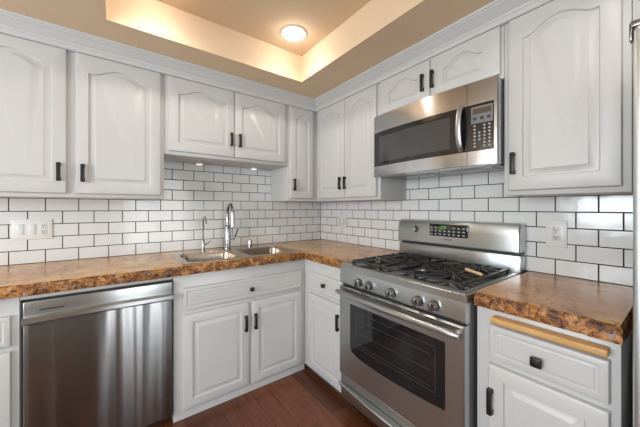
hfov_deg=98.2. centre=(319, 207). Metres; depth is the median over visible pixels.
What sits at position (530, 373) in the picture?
base cabinet
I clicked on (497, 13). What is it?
trim
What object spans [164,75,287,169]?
upper cabinet
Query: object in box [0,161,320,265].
backsplash
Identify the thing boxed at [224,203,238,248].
kitchen faucet
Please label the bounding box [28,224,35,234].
rocker switch
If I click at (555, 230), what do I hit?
receptacle
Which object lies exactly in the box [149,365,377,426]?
floor
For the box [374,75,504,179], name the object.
microwave oven
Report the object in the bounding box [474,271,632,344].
countertop
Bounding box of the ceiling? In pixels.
[0,0,494,98]
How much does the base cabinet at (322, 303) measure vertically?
0.857 m
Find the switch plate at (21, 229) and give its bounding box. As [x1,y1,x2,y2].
[11,219,52,239]
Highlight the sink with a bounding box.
[169,244,301,264]
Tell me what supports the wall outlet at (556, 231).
attached to the wall
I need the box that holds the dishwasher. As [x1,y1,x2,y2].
[21,280,172,426]
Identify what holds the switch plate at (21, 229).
attached to the wall
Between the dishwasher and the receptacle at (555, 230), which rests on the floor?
the dishwasher
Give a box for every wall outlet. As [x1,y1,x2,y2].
[338,216,346,227]
[546,220,566,247]
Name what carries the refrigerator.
on the floor
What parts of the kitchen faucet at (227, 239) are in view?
spout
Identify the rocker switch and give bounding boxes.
[16,224,23,235]
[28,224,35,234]
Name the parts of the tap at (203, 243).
spout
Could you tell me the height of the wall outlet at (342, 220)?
0.117 m
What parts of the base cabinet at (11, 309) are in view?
drawer, door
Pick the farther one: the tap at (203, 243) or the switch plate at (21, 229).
the tap at (203, 243)
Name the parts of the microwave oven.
door, trim, handle, control panel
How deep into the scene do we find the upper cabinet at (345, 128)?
2.15 m
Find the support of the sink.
in the countertop at (21, 280)
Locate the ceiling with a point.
(344, 39)
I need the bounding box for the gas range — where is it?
[335,219,525,426]
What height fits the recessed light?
0.010 m
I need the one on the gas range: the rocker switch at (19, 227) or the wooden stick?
the wooden stick
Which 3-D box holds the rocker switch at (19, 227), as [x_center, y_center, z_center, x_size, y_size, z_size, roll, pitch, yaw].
[-1.784,0.132,1.649,0.033,0.068,0.005,0,0,-37]
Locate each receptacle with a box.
[40,223,46,234]
[552,227,559,240]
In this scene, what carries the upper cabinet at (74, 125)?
attached to the wall
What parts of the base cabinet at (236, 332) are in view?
door, drawer, handle, handle, door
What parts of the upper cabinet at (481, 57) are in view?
door, handle, handle, door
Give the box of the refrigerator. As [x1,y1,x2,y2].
[629,18,639,426]
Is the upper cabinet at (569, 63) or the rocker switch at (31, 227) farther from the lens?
the rocker switch at (31, 227)
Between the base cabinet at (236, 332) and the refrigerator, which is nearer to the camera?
the refrigerator
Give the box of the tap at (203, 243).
[201,216,210,249]
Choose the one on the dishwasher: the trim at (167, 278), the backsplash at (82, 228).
the trim at (167, 278)
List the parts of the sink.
bowl, bowl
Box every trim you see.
[0,0,553,112]
[20,277,172,299]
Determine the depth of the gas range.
1.40 m
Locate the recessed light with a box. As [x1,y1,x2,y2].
[281,25,306,41]
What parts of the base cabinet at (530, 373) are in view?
handle, knob, drawer, door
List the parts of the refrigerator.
door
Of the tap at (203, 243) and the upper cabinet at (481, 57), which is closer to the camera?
the upper cabinet at (481, 57)
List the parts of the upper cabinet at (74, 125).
door, handle, handle, door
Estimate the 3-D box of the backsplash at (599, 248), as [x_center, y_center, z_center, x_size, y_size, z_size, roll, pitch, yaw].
[0.696,0.027,2.069,0.011,0.666,2.300,0,0,-37]
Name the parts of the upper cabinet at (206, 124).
door, handle, handle, door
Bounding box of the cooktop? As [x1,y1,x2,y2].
[341,255,519,302]
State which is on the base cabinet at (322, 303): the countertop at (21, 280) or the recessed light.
the countertop at (21, 280)
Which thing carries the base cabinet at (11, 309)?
on the floor
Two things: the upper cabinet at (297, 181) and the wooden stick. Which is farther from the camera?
the upper cabinet at (297, 181)
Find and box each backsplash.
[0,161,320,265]
[321,171,632,286]
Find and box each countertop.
[0,239,398,299]
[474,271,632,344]
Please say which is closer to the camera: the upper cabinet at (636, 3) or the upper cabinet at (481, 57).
the upper cabinet at (636, 3)
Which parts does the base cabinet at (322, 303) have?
door, drawer, handle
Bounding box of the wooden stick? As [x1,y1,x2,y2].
[465,268,482,275]
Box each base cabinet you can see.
[0,297,23,426]
[171,259,304,422]
[304,259,342,394]
[477,306,632,426]
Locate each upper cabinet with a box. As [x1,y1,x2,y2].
[0,33,163,199]
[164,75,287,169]
[271,106,325,201]
[317,84,405,201]
[380,25,504,114]
[505,0,632,196]
[633,0,639,19]
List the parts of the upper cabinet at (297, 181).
door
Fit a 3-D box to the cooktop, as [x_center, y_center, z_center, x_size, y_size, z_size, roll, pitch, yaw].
[0.593,0.361,1.585,0.603,0.036,0.765,0,0,-37]
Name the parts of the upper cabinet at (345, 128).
door, handle, handle, door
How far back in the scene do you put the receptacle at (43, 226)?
1.71 m

